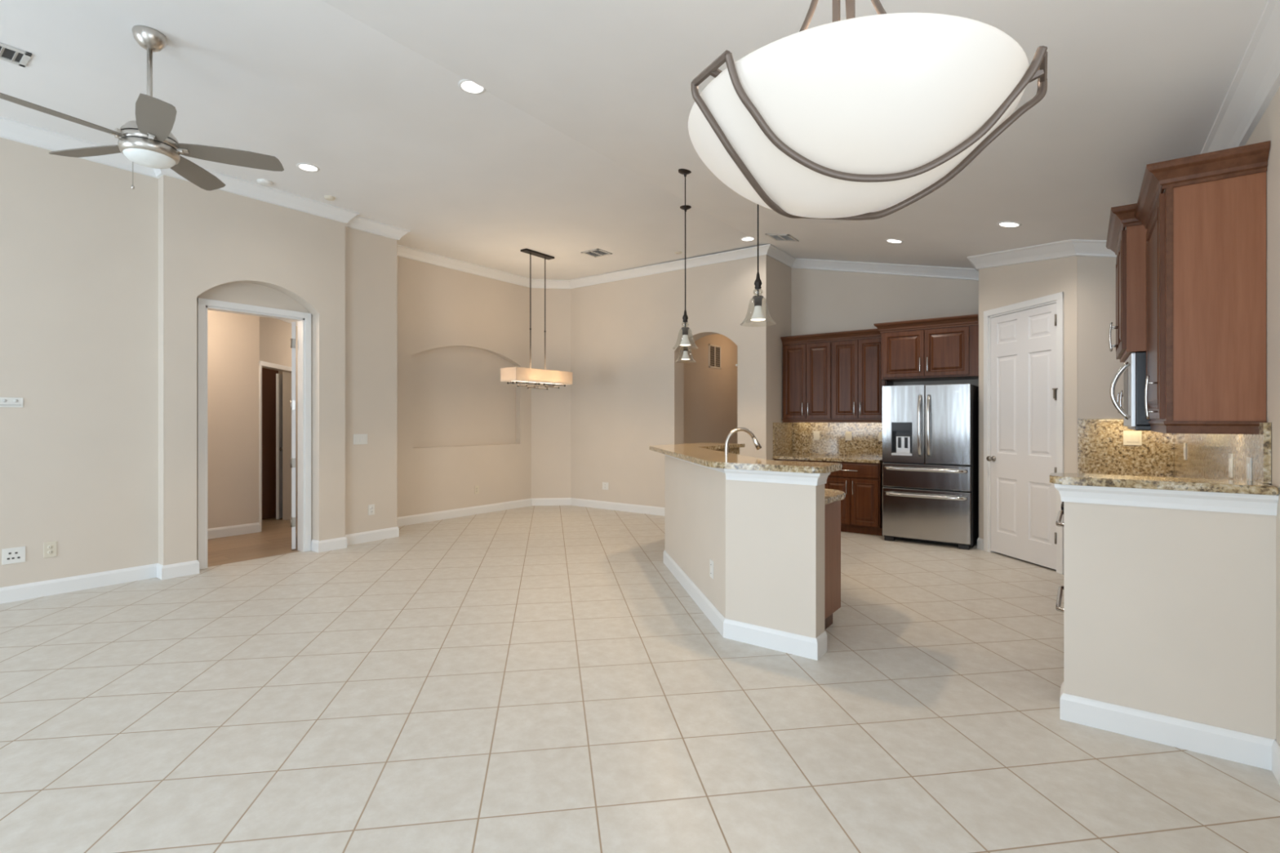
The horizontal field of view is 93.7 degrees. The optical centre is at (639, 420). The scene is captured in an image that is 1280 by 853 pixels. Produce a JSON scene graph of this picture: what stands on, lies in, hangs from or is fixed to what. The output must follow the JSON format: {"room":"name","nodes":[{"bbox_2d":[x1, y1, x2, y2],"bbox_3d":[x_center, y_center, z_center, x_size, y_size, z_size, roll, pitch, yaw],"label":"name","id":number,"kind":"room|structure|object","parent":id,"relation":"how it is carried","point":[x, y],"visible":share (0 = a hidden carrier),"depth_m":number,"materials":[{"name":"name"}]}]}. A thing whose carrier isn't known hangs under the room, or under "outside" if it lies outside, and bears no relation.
{"room":"open-plan living room","nodes":[
{"label":"open-plan living room","id":0,"kind":"room"},
{"bbox_2d":[0,137,158,587],"bbox_3d":[-5.806,-0.450,3.314,0.120,3.670,5.040,0,0,36],"label":"wall","id":1,"kind":"structure","parent":0,"point":[79,245],"depth_m":4.86,"materials":[{"name":"paint"}]},
{"bbox_2d":[0,397,23,407],"bbox_3d":[-4.815,-0.135,4.547,0.012,0.075,0.200,0,0,36],"label":"light switch","id":2,"kind":"object","parent":1,"relation":"attached to","point":[4,402],"visible":1,"depth_m":4.58,"materials":[{"name":"white plastic"}]},
{"bbox_2d":[2,546,25,564],"bbox_3d":[-4.787,1.035,4.588,0.008,0.120,0.125,0,0,36],"label":"outlet","id":3,"kind":"object","parent":1,"relation":"attached to","point":[11,555],"visible":1,"depth_m":4.58,"materials":[{"name":"white plastic"}]},
{"bbox_2d":[43,541,56,558],"bbox_3d":[-4.668,1.025,4.749,0.010,0.120,0.075,0,0,36],"label":"outlet","id":4,"kind":"object","parent":1,"relation":"attached to","point":[49,548],"visible":1,"depth_m":4.74,"materials":[{"name":"beige plastic"}]},
{"bbox_2d":[47,545,53,549],"bbox_3d":[-4.666,1.005,4.747,0.003,0.033,0.033,0,0,36],"label":"socket","id":5,"kind":"object","parent":4,"relation":"attached to","point":[49,547],"depth_m":4.75,"materials":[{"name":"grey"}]},
{"bbox_2d":[0,560,199,604],"bbox_3d":[-5.589,1.325,3.378,0.155,0.120,5.200,0,0,36],"label":"baseboard","id":6,"kind":"structure","parent":1,"relation":"attached to","point":[61,585],"depth_m":4.96,"materials":[{"name":"white paint"}]},
{"bbox_2d":[0,0,1279,288],"bbox_3d":[-1.204,-1.775,3.896,7.796,0.960,11.240,0,0,36],"label":"trim","id":7,"kind":"structure","parent":1,"relation":"attached to","point":[1255,82],"depth_m":5.62,"materials":[{"name":"white paint"}]},
{"bbox_2d":[207,310,259,528],"bbox_3d":[-4.846,-0.065,6.048,1.660,2.900,2.380,0,0,36],"label":"wall","id":8,"kind":"structure","parent":0,"point":[233,339],"depth_m":7.19,"materials":[{"name":"paint"}]},
{"bbox_2d":[207,522,259,539],"bbox_3d":[-5.381,1.325,6.505,0.015,0.120,2.280,0,0,36],"label":"baseboard","id":9,"kind":"structure","parent":8,"relation":"attached to","point":[230,531],"depth_m":7.18,"materials":[{"name":"white paint"}]},
{"bbox_2d":[290,321,296,549],"bbox_3d":[-3.882,0.164,6.721,0.050,2.418,0.814,0,0,-30],"label":"door","id":10,"kind":"structure","parent":8,"relation":"in","point":[293,340],"depth_m":6.38,"materials":[{"name":"white paint"}]},
{"bbox_2d":[158,174,345,565],"bbox_3d":[-3.739,-0.450,5.915,0.160,3.670,1.600,0,0,36],"label":"wall","id":11,"kind":"structure","parent":0,"point":[207,240],"depth_m":5.64,"materials":[{"name":"paint"}]},
{"bbox_2d":[196,282,311,559],"bbox_3d":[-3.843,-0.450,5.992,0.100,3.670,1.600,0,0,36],"label":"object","id":12,"kind":"structure","parent":11,"relation":"in","point":[251,294],"depth_m":5.92,"materials":[{"name":"paint"}]},
{"bbox_2d":[197,297,311,569],"bbox_3d":[-3.841,0.127,5.996,0.139,2.517,1.014,0,0,36],"label":"door frame","id":13,"kind":"structure","parent":11,"relation":"attached to","point":[304,319],"depth_m":6.24,"materials":[{"name":"white paint"}]},
{"bbox_2d":[259,316,297,519],"bbox_3d":[-4.929,-0.065,8.507,0.110,2.900,2.200,0,0,-9],"label":"wall","id":14,"kind":"structure","parent":0,"point":[275,335],"depth_m":8.32,"materials":[{"name":"paint"}]},
{"bbox_2d":[262,368,278,519],"bbox_3d":[-5.229,0.280,8.307,0.040,2.190,0.400,0,0,36],"label":"door","id":15,"kind":"structure","parent":14,"relation":"in","point":[268,375],"depth_m":8.36,"materials":[{"name":"brown wood"}]},
{"bbox_2d":[258,318,297,532],"bbox_3d":[-5.097,-0.015,7.441,0.928,2.800,4.128,0,0,15],"label":"trim","id":16,"kind":"structure","parent":14,"relation":"attached to","point":[261,363],"depth_m":7.43,"materials":[{"name":"white paint"}]},
{"bbox_2d":[275,373,282,519],"bbox_3d":[-5.053,0.365,8.707,0.100,2.020,0.780,0,0,-9],"label":"door","id":17,"kind":"structure","parent":14,"relation":"in","point":[278,376],"depth_m":8.32,"materials":[{"name":"white paint"}]},
{"bbox_2d":[345,226,396,534],"bbox_3d":[-3.146,-0.450,6.894,0.150,3.670,0.680,0,0,36],"label":"wall pier","id":18,"kind":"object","parent":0,"point":[371,260],"visible":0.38,"depth_m":6.86,"materials":[{"name":"paint"}]},
{"bbox_2d":[353,434,367,444],"bbox_3d":[-3.147,0.215,6.758,0.010,0.115,0.165,0,0,36],"label":"light switch","id":19,"kind":"object","parent":18,"relation":"attached to","point":[357,438],"visible":1,"depth_m":6.75,"materials":[{"name":"white plastic"}]},
{"bbox_2d":[368,504,374,515],"bbox_3d":[-3.070,1.025,6.863,0.010,0.120,0.075,0,0,36],"label":"outlet","id":20,"kind":"object","parent":18,"relation":"attached to","point":[371,507],"visible":1,"depth_m":6.86,"materials":[{"name":"white plastic"}]},
{"bbox_2d":[311,497,665,552],"bbox_3d":[-1.657,1.325,7.747,2.495,0.120,4.400,0,0,36],"label":"baseboard","id":21,"kind":"object","parent":18,"relation":"attached to","point":[318,546],"visible":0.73,"depth_m":8.67,"materials":[{"name":"white paint"}]},
{"bbox_2d":[396,256,531,517],"bbox_3d":[-2.585,-0.450,8.674,0.100,3.670,2.850,0,0,36],"label":"wall","id":22,"kind":"structure","parent":0,"point":[437,306],"depth_m":8.54,"materials":[{"name":"paint"}]},
{"bbox_2d":[474,485,479,493],"bbox_3d":[-2.402,1.025,8.831,0.010,0.120,0.075,0,0,36],"label":"outlet","id":23,"kind":"object","parent":22,"relation":"attached to","point":[476,487],"visible":1,"depth_m":8.83,"materials":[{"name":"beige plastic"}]},
{"bbox_2d":[413,346,515,448],"bbox_3d":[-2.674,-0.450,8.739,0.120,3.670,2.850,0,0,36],"label":"niche","id":24,"kind":"object","parent":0,"point":[460,397],"visible":0.25,"depth_m":8.73,"materials":[{"name":"paint"}]},
{"bbox_2d":[531,288,570,497],"bbox_3d":[-1.448,-0.450,9.804,0.837,3.670,0.120,0,0,-6],"label":"wall","id":25,"kind":"structure","parent":0,"point":[551,407],"depth_m":9.74,"materials":[{"name":"paint"}]},
{"bbox_2d":[0,0,1267,279],"bbox_3d":[-1.246,-1.871,3.995,8.250,0.969,11.650,0,0,36],"label":"ceiling","id":26,"kind":"structure","parent":0,"point":[577,140],"depth_m":3.92,"materials":[{"name":"paint"}]},
{"bbox_2d":[0,42,31,67],"bbox_3d":[-3.964,-2.248,3.571,0.220,0.015,0.460,0,0,36],"label":"ceiling vent","id":27,"kind":"object","parent":26,"relation":"in","point":[7,53],"visible":1,"depth_m":3.70,"materials":[{"name":"white metal"}]},
{"bbox_2d":[0,25,284,191],"bbox_3d":[-2.856,-1.800,3.468,1.285,0.909,1.275,0,0,36],"label":"ceiling fan","id":28,"kind":"object","parent":26,"relation":"hanging from","point":[148,141],"visible":1,"depth_m":3.48,"materials":[{"name":"silver metal"}]},
{"bbox_2d":[257,178,273,186],"bbox_3d":[-3.545,-2.240,5.672,0.130,0.030,0.130,0,0,36],"label":"smoke detector","id":29,"kind":"object","parent":26,"relation":"attached to","point":[264,182],"visible":1,"depth_m":5.64,"materials":[{"name":"white plastic"}]},
{"bbox_2d":[296,163,319,172],"bbox_3d":[-2.960,-2.251,5.353,0.184,0.006,0.184,0,0,36],"label":"recessed light","id":30,"kind":"object","parent":26,"relation":"in","point":[304,166],"visible":1,"depth_m":5.35,"materials":[{"name":"white paint"}]},
{"bbox_2d":[324,195,335,200],"bbox_3d":[-3.140,-2.241,6.069,0.100,0.028,0.100,0,0,36],"label":"smoke detector","id":31,"kind":"object","parent":26,"relation":"attached to","point":[327,197],"visible":1,"depth_m":6.04,"materials":[{"name":"beige plastic"}]},
{"bbox_2d":[457,79,485,94],"bbox_3d":[-1.134,-2.251,4.055,0.184,0.006,0.184,0,0,36],"label":"recessed light","id":32,"kind":"object","parent":26,"relation":"in","point":[467,86],"visible":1,"depth_m":4.06,"materials":[{"name":"white paint"}]},
{"bbox_2d":[500,248,572,390],"bbox_3d":[-1.382,-1.335,8.115,0.300,1.838,1.040,0,0,36],"label":"linear chandelier","id":33,"kind":"object","parent":26,"relation":"hanging from","point":[540,377],"visible":1,"depth_m":8.00,"materials":[{"name":"brown metal"}]},
{"bbox_2d":[514,380,560,384],"bbox_3d":[-1.382,-0.518,8.115,0.288,0.006,1.028,0,0,36],"label":"diffuser","id":34,"kind":"object","parent":33,"relation":"attached to","point":[539,382],"depth_m":8.04,"materials":[{"name":"white glass"}]},
{"bbox_2d":[581,248,612,257],"bbox_3d":[-0.584,-2.248,8.086,0.300,0.011,0.300,0,0,36],"label":"ceiling vent","id":35,"kind":"object","parent":26,"relation":"in","point":[597,252],"visible":1,"depth_m":8.08,"materials":[{"name":"white metal"}]},
{"bbox_2d":[675,204,691,360],"bbox_3d":[0.482,-1.443,6.355,0.226,1.656,0.226,0,0,36],"label":"bell pendant","id":36,"kind":"object","parent":26,"relation":"hanging from","point":[685,356],"visible":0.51,"depth_m":6.33,"materials":[{"name":"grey metal"}]},
{"bbox_2d":[682,346,688,351],"bbox_3d":[0.482,-0.839,6.355,0.072,0.222,0.072,0,0,36],"label":"socket","id":37,"kind":"object","parent":36,"relation":"attached to","point":[685,348],"depth_m":6.33,"materials":[{"name":"metal"}]},
{"bbox_2d":[678,168,698,348],"bbox_3d":[0.389,-1.384,5.150,0.226,1.539,0.226,0,0,36],"label":"bell pendant","id":38,"kind":"object","parent":26,"relation":"hanging from","point":[685,341],"visible":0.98,"depth_m":5.14,"materials":[{"name":"brown metal"}]},
{"bbox_2d":[680,309,689,335],"bbox_3d":[0.389,-0.839,5.150,0.072,0.222,0.072,0,0,36],"label":"socket","id":39,"kind":"object","parent":38,"relation":"attached to","point":[685,330],"depth_m":5.13,"materials":[{"name":"brown metal"}]},
{"bbox_2d":[740,236,755,241],"bbox_3d":[1.341,-2.251,7.461,0.184,0.006,0.184,0,0,36],"label":"recessed light","id":40,"kind":"object","parent":26,"relation":"in","point":[745,238],"visible":1,"depth_m":7.45,"materials":[{"name":"white paint"}]},
{"bbox_2d":[741,204,773,323],"bbox_3d":[0.757,-1.269,3.847,0.226,1.309,0.226,0,0,36],"label":"bell pendant","id":41,"kind":"object","parent":26,"relation":"hanging from","point":[757,315],"visible":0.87,"depth_m":3.83,"materials":[{"name":"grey metal"}]},
{"bbox_2d":[752,271,764,306],"bbox_3d":[0.757,-0.839,3.847,0.072,0.222,0.072,0,0,36],"label":"socket","id":42,"kind":"object","parent":41,"relation":"attached to","point":[757,283],"depth_m":3.83,"materials":[{"name":"brown metal"}]},
{"bbox_2d":[764,234,799,241],"bbox_3d":[1.681,-2.157,7.098,0.295,0.072,0.300,0,0,36],"label":"ceiling vent","id":43,"kind":"object","parent":26,"relation":"in","point":[787,237],"visible":1,"depth_m":7.08,"materials":[{"name":"white metal"}]},
{"bbox_2d":[688,0,1047,220],"bbox_3d":[0.508,-1.076,1.454,0.786,1.125,0.763,0,0,36],"label":"chandelier","id":44,"kind":"object","parent":26,"relation":"hanging from","point":[851,118],"visible":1,"depth_m":1.24,"materials":[{"name":"white glass"}]},
{"bbox_2d":[884,239,903,243],"bbox_3d":[2.684,-1.889,6.333,0.179,0.042,0.183,0,0,41],"label":"recessed light","id":45,"kind":"object","parent":26,"relation":"in","point":[891,241],"visible":1,"depth_m":6.33,"materials":[{"name":"white paint"}]},
{"bbox_2d":[996,221,1022,227],"bbox_3d":[3.118,-1.652,5.069,0.179,0.042,0.183,0,0,41],"label":"recessed light","id":46,"kind":"object","parent":26,"relation":"in","point":[1004,224],"visible":1,"depth_m":5.06,"materials":[{"name":"white paint"}]},
{"bbox_2d":[0,505,1279,852],"bbox_3d":[-2.359,1.425,6.277,12.750,0.080,13.900,0,0,36],"label":"floor","id":47,"kind":"structure","parent":0,"point":[529,679],"depth_m":2.80,"materials":[{"name":"tile"}]},
{"bbox_2d":[773,458,822,462],"bbox_3d":[2.192,0.949,7.948,0.650,0.872,0.667,0,0,36],"label":"base cabinet","id":48,"kind":"object","parent":47,"relation":"on","point":[774,459],"visible":0.04,"depth_m":7.74,"materials":[{"name":"brown wood"}]},
{"bbox_2d":[824,500,840,630],"bbox_3d":[0.917,0.954,5.216,1.120,0.862,3.073,0,0,5],"label":"base cabinet","id":49,"kind":"object","parent":47,"relation":"on","point":[832,510],"visible":0.02,"depth_m":4.00,"materials":[{"name":"brown wood"}]},
{"bbox_2d":[824,488,844,504],"bbox_3d":[0.934,0.503,5.208,1.158,0.038,3.138,0,0,5],"label":"countertop","id":50,"kind":"structure","parent":49,"relation":"on","point":[831,495],"depth_m":3.90,"materials":[{"name":"stone"}]},
{"bbox_2d":[724,427,761,455],"bbox_3d":[0.775,0.269,4.610,0.307,0.429,0.132,0,0,-9],"label":"kitchen faucet","id":51,"kind":"object","parent":50,"relation":"on","point":[757,446],"visible":0.62,"depth_m":4.56,"materials":[{"name":"silver metal"}]},
{"bbox_2d":[822,461,884,535],"bbox_3d":[2.735,0.949,7.547,0.690,0.872,0.667,0,0,36],"label":"base cabinet","id":52,"kind":"object","parent":47,"relation":"on","point":[861,507],"visible":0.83,"depth_m":7.25,"materials":[{"name":"brown wood"}]},
{"bbox_2d":[773,453,883,463],"bbox_3d":[2.482,0.492,7.756,1.355,0.040,0.640,0,0,36],"label":"countertop","id":53,"kind":"structure","parent":52,"relation":"on","point":[789,456],"depth_m":7.57,"materials":[{"name":"stone"}]},
{"bbox_2d":[882,383,978,550],"bbox_3d":[3.363,0.497,6.925,0.909,1.775,0.862,0,0,36],"label":"refrigerator","id":54,"kind":"object","parent":47,"relation":"on","point":[931,432],"visible":0.98,"depth_m":6.61,"materials":[{"name":"silver metal"}]},
{"bbox_2d":[1055,501,1063,612],"bbox_3d":[2.970,0.915,3.623,0.743,0.900,0.752,0,0,36],"label":"range","id":55,"kind":"object","parent":47,"relation":"on","point":[1058,522],"visible":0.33,"depth_m":3.71,"materials":[{"name":"silver metal"}]},
{"bbox_2d":[570,254,764,507],"bbox_3d":[0.279,-0.450,8.897,3.505,3.670,0.250,0,0,36],"label":"wall","id":56,"kind":"structure","parent":0,"point":[627,388],"depth_m":8.88,"materials":[{"name":"paint"}]},
{"bbox_2d":[602,482,608,489],"bbox_3d":[-0.540,1.025,9.340,0.120,0.115,0.010,0,0,36],"label":"outlet","id":57,"kind":"object","parent":56,"relation":"attached to","point":[605,485],"visible":1,"depth_m":9.34,"materials":[{"name":"white plastic"}]},
{"bbox_2d":[684,333,737,444],"bbox_3d":[1.380,-0.115,10.191,0.120,3.000,3.160,0,0,36],"label":"wall","id":58,"kind":"structure","parent":0,"point":[710,394],"depth_m":9.78,"materials":[{"name":"paint"}]},
{"bbox_2d":[708,343,720,368],"bbox_3d":[1.236,-1.045,9.887,0.013,0.380,0.400,0,0,36],"label":"air vent","id":59,"kind":"object","parent":58,"relation":"in","point":[714,351],"visible":1,"depth_m":9.88,"materials":[{"name":"white plastic"}]},
{"bbox_2d":[664,455,824,638],"bbox_3d":[0.676,0.863,5.165,0.868,1.045,3.371,0,0,0],"label":"wall","id":60,"kind":"structure","parent":0,"point":[764,542],"depth_m":3.71,"materials":[{"name":"paint"}]},
{"bbox_2d":[710,559,713,578],"bbox_3d":[0.494,1.028,4.144,0.008,0.120,0.075,0,0,-8],"label":"outlet","id":61,"kind":"object","parent":60,"relation":"attached to","point":[711,561],"visible":1,"depth_m":4.14,"materials":[{"name":"white plastic"}]},
{"bbox_2d":[715,447,739,454],"bbox_3d":[0.756,0.395,5.178,0.714,0.177,3.133,0,0,0],"label":"backsplash","id":62,"kind":"structure","parent":60,"relation":"attached to","point":[735,451],"depth_m":6.60,"materials":[{"name":"stone"}]},
{"bbox_2d":[662,550,826,660],"bbox_3d":[0.673,1.325,5.165,0.894,0.120,3.413,0,0,0],"label":"baseboard","id":63,"kind":"structure","parent":60,"relation":"attached to","point":[813,648],"depth_m":3.71,"materials":[{"name":"white paint"}]},
{"bbox_2d":[665,454,831,485],"bbox_3d":[0.686,0.342,5.137,0.876,0.074,3.421,0,0,0],"label":"trim","id":64,"kind":"structure","parent":60,"relation":"attached to","point":[787,477],"depth_m":3.61,"materials":[{"name":"white paint"}]},
{"bbox_2d":[648,442,841,473],"bbox_3d":[0.662,0.285,5.244,1.099,0.038,3.670,0,0,-1],"label":"countertop","id":65,"kind":"structure","parent":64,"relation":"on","point":[704,454],"depth_m":3.93,"materials":[{"name":"stone"}]},
{"bbox_2d":[764,254,791,460],"bbox_3d":[1.858,-0.450,8.161,0.120,3.670,0.940,0,0,36],"label":"wall","id":66,"kind":"structure","parent":0,"point":[778,276],"depth_m":7.98,"materials":[{"name":"paint"}]},
{"bbox_2d":[773,422,791,455],"bbox_3d":[1.941,0.252,8.153,0.020,0.438,0.606,0,0,36],"label":"backsplash","id":67,"kind":"structure","parent":66,"relation":"attached to","point":[782,432],"depth_m":8.12,"materials":[{"name":"stone"}]},
{"bbox_2d":[791,267,978,457],"bbox_3d":[3.123,-0.450,7.762,2.590,3.670,0.120,0,0,36],"label":"wall","id":68,"kind":"structure","parent":0,"point":[824,301],"depth_m":7.78,"materials":[{"name":"paint"}]},
{"bbox_2d":[780,332,831,422],"bbox_3d":[2.284,-0.545,8.048,0.686,1.151,0.405,0,0,36],"label":"upper cabinet","id":69,"kind":"object","parent":68,"relation":"attached to","point":[806,358],"visible":0.92,"depth_m":7.91,"materials":[{"name":"brown wood"}]},
{"bbox_2d":[791,422,882,457],"bbox_3d":[2.674,0.252,8.004,1.340,0.438,0.020,0,0,36],"label":"backsplash","id":70,"kind":"structure","parent":68,"relation":"attached to","point":[864,442],"depth_m":8.01,"materials":[{"name":"stone"}]},
{"bbox_2d":[813,431,819,439],"bbox_3d":[2.408,0.210,8.182,0.085,0.120,0.010,0,0,36],"label":"outlet","id":71,"kind":"object","parent":70,"relation":"attached to","point":[816,433],"visible":1,"depth_m":8.18,"materials":[{"name":"beige plastic"}]},
{"bbox_2d":[844,431,851,440],"bbox_3d":[2.754,0.210,7.926,0.085,0.120,0.010,0,0,36],"label":"outlet","id":72,"kind":"object","parent":70,"relation":"attached to","point":[847,434],"visible":1,"depth_m":7.93,"materials":[{"name":"beige plastic"}]},
{"bbox_2d":[879,431,882,441],"bbox_3d":[3.100,0.210,7.671,0.085,0.120,0.010,0,0,36],"label":"outlet","id":73,"kind":"object","parent":70,"relation":"attached to","point":[880,433],"visible":0.51,"depth_m":7.68,"materials":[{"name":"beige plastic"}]},
{"bbox_2d":[830,328,893,422],"bbox_3d":[2.824,-0.545,7.650,0.688,1.151,0.405,0,0,36],"label":"upper cabinet","id":74,"kind":"object","parent":68,"relation":"attached to","point":[857,384],"visible":0.88,"depth_m":7.54,"materials":[{"name":"brown wood"}]},
{"bbox_2d":[873,314,978,382],"bbox_3d":[3.401,-0.810,7.053,1.081,0.661,0.670,0,0,36],"label":"upper cabinet","id":75,"kind":"object","parent":68,"relation":"attached to","point":[939,348],"visible":0.98,"depth_m":6.79,"materials":[{"name":"brown wood"}]},
{"bbox_2d":[978,256,1077,538],"bbox_3d":[3.791,-0.193,5.862,0.110,3.156,1.219,0,0,-9],"label":"wall","id":76,"kind":"structure","parent":0,"point":[1002,286],"depth_m":5.58,"materials":[{"name":"paint"}]},
{"bbox_2d":[986,302,1057,569],"bbox_3d":[3.719,0.149,5.856,0.110,2.432,0.859,0,0,-9],"label":"door","id":77,"kind":"structure","parent":76,"relation":"in","point":[1023,458],"depth_m":5.85,"materials":[{"name":"white paint"}]},
{"bbox_2d":[983,292,1063,574],"bbox_3d":[3.783,0.117,5.883,0.139,2.537,0.989,0,0,-9],"label":"trim","id":78,"kind":"structure","parent":76,"relation":"attached to","point":[1058,298],"depth_m":6.06,"materials":[{"name":"white paint"}]},
{"bbox_2d":[1077,256,1124,418],"bbox_3d":[4.176,-0.100,5.072,0.774,2.971,0.120,0,0,36],"label":"wall","id":79,"kind":"structure","parent":0,"point":[1097,366],"depth_m":5.18,"materials":[{"name":"paint"}]},
{"bbox_2d":[1077,418,1173,477],"bbox_3d":[4.078,0.230,5.054,0.629,0.480,0.020,0,0,36],"label":"backsplash","id":80,"kind":"structure","parent":79,"relation":"attached to","point":[1101,450],"depth_m":5.07,"materials":[{"name":"stone"}]},
{"bbox_2d":[1123,431,1142,445],"bbox_3d":[4.113,0.150,5.010,0.120,0.120,0.010,0,0,36],"label":"outlet","id":81,"kind":"object","parent":80,"relation":"attached to","point":[1130,437],"visible":0.99,"depth_m":5.01,"materials":[{"name":"beige plastic"}]},
{"bbox_2d":[1063,502,1275,739],"bbox_3d":[2.291,0.860,2.634,0.700,1.050,0.150,0,0,36],"label":"wall","id":82,"kind":"structure","parent":0,"point":[1171,612],"depth_m":2.55,"materials":[{"name":"paint"}]},
{"bbox_2d":[1053,483,1278,515],"bbox_3d":[2.261,0.336,2.634,0.722,0.083,0.186,0,0,36],"label":"trim","id":83,"kind":"structure","parent":82,"relation":"attached to","point":[1263,504],"depth_m":2.54,"materials":[{"name":"white paint"}]},
{"bbox_2d":[1049,472,1278,495],"bbox_3d":[2.258,0.276,2.650,0.737,0.036,0.255,0,0,36],"label":"countertop","id":84,"kind":"structure","parent":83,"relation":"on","point":[1254,487],"depth_m":2.55,"materials":[{"name":"stone"}]},
{"bbox_2d":[1059,681,1275,770],"bbox_3d":[2.275,1.325,2.637,0.701,0.120,0.165,0,0,36],"label":"baseboard","id":85,"kind":"structure","parent":82,"relation":"attached to","point":[1243,748],"depth_m":2.55,"materials":[{"name":"white paint"}]},
{"bbox_2d":[1245,87,1279,745],"bbox_3d":[2.874,-0.030,2.757,0.120,2.830,5.350,0,0,36],"label":"wall","id":86,"kind":"structure","parent":0,"point":[1268,128],"depth_m":2.40,"materials":[{"name":"paint"}]},
{"bbox_2d":[1106,203,1146,362],"bbox_3d":[3.077,-0.780,3.547,0.487,0.801,0.890,0,0,36],"label":"upper cabinet","id":87,"kind":"object","parent":86,"relation":"attached to","point":[1129,245],"visible":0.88,"depth_m":3.33,"materials":[{"name":"brown wood"}]},
{"bbox_2d":[1109,351,1151,431],"bbox_3d":[3.064,-0.159,3.554,0.461,0.433,0.752,0,0,36],"label":"microwave","id":88,"kind":"object","parent":87,"relation":"attached to","point":[1134,369],"visible":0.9,"depth_m":3.33,"materials":[{"name":"silver metal"}]},
{"bbox_2d":[1134,140,1270,434],"bbox_3d":[2.669,-0.538,2.907,0.385,1.196,0.880,0,0,36],"label":"upper cabinet","id":89,"kind":"object","parent":86,"relation":"attached to","point":[1206,234],"visible":0.99,"depth_m":2.59,"materials":[{"name":"brown wood"}]},
{"bbox_2d":[1173,422,1271,483],"bbox_3d":[3.444,0.238,3.652,0.022,0.463,3.027,0,0,36],"label":"backsplash","id":90,"kind":"structure","parent":86,"relation":"attached to","point":[1206,455],"depth_m":3.16,"materials":[{"name":"stone"}]},
{"bbox_2d":[1183,443,1186,460],"bbox_3d":[3.919,0.225,4.316,0.010,0.120,0.080,0,0,36],"label":"outlet","id":91,"kind":"object","parent":90,"relation":"attached to","point":[1184,444],"visible":1,"depth_m":4.30,"materials":[{"name":"white plastic"}]},
{"bbox_2d":[1228,453,1233,478],"bbox_3d":[2.939,0.225,2.989,0.010,0.120,0.080,0,0,36],"label":"outlet","id":92,"kind":"object","parent":90,"relation":"attached to","point":[1230,455],"visible":1,"depth_m":2.97,"materials":[{"name":"white plastic"}]},
{"bbox_2d":[1246,457,1252,480],"bbox_3d":[2.696,0.225,2.659,0.010,0.120,0.080,0,0,36],"label":"outlet","id":93,"kind":"object","parent":90,"relation":"attached to","point":[1249,460],"visible":0.78,"depth_m":2.64,"materials":[{"name":"white plastic"}]},
{"bbox_2d":[1271,740,1279,785],"bbox_3d":[0.550,1.325,-0.279,0.015,0.120,6.605,0,0,36],"label":"baseboard","id":94,"kind":"structure","parent":86,"relation":"attached to","point":[1275,747],"depth_m":2.32,"materials":[{"name":"white paint"}]},
{"bbox_3d":[3.905,-0.193,6.725,0.100,3.156,0.740,0,0,36],"label":"wall","id":95,"kind":"structure","parent":0,"visible":0},
{"bbox_2d":[977,537,983,550],"bbox_3d":[3.683,1.325,6.508,0.058,0.120,0.272,0,0,24],"label":"baseboard","id":96,"kind":"structure","parent":95,"relation":"attached to","point":[980,541],"depth_m":6.41,"materials":[{"name":"white paint"}]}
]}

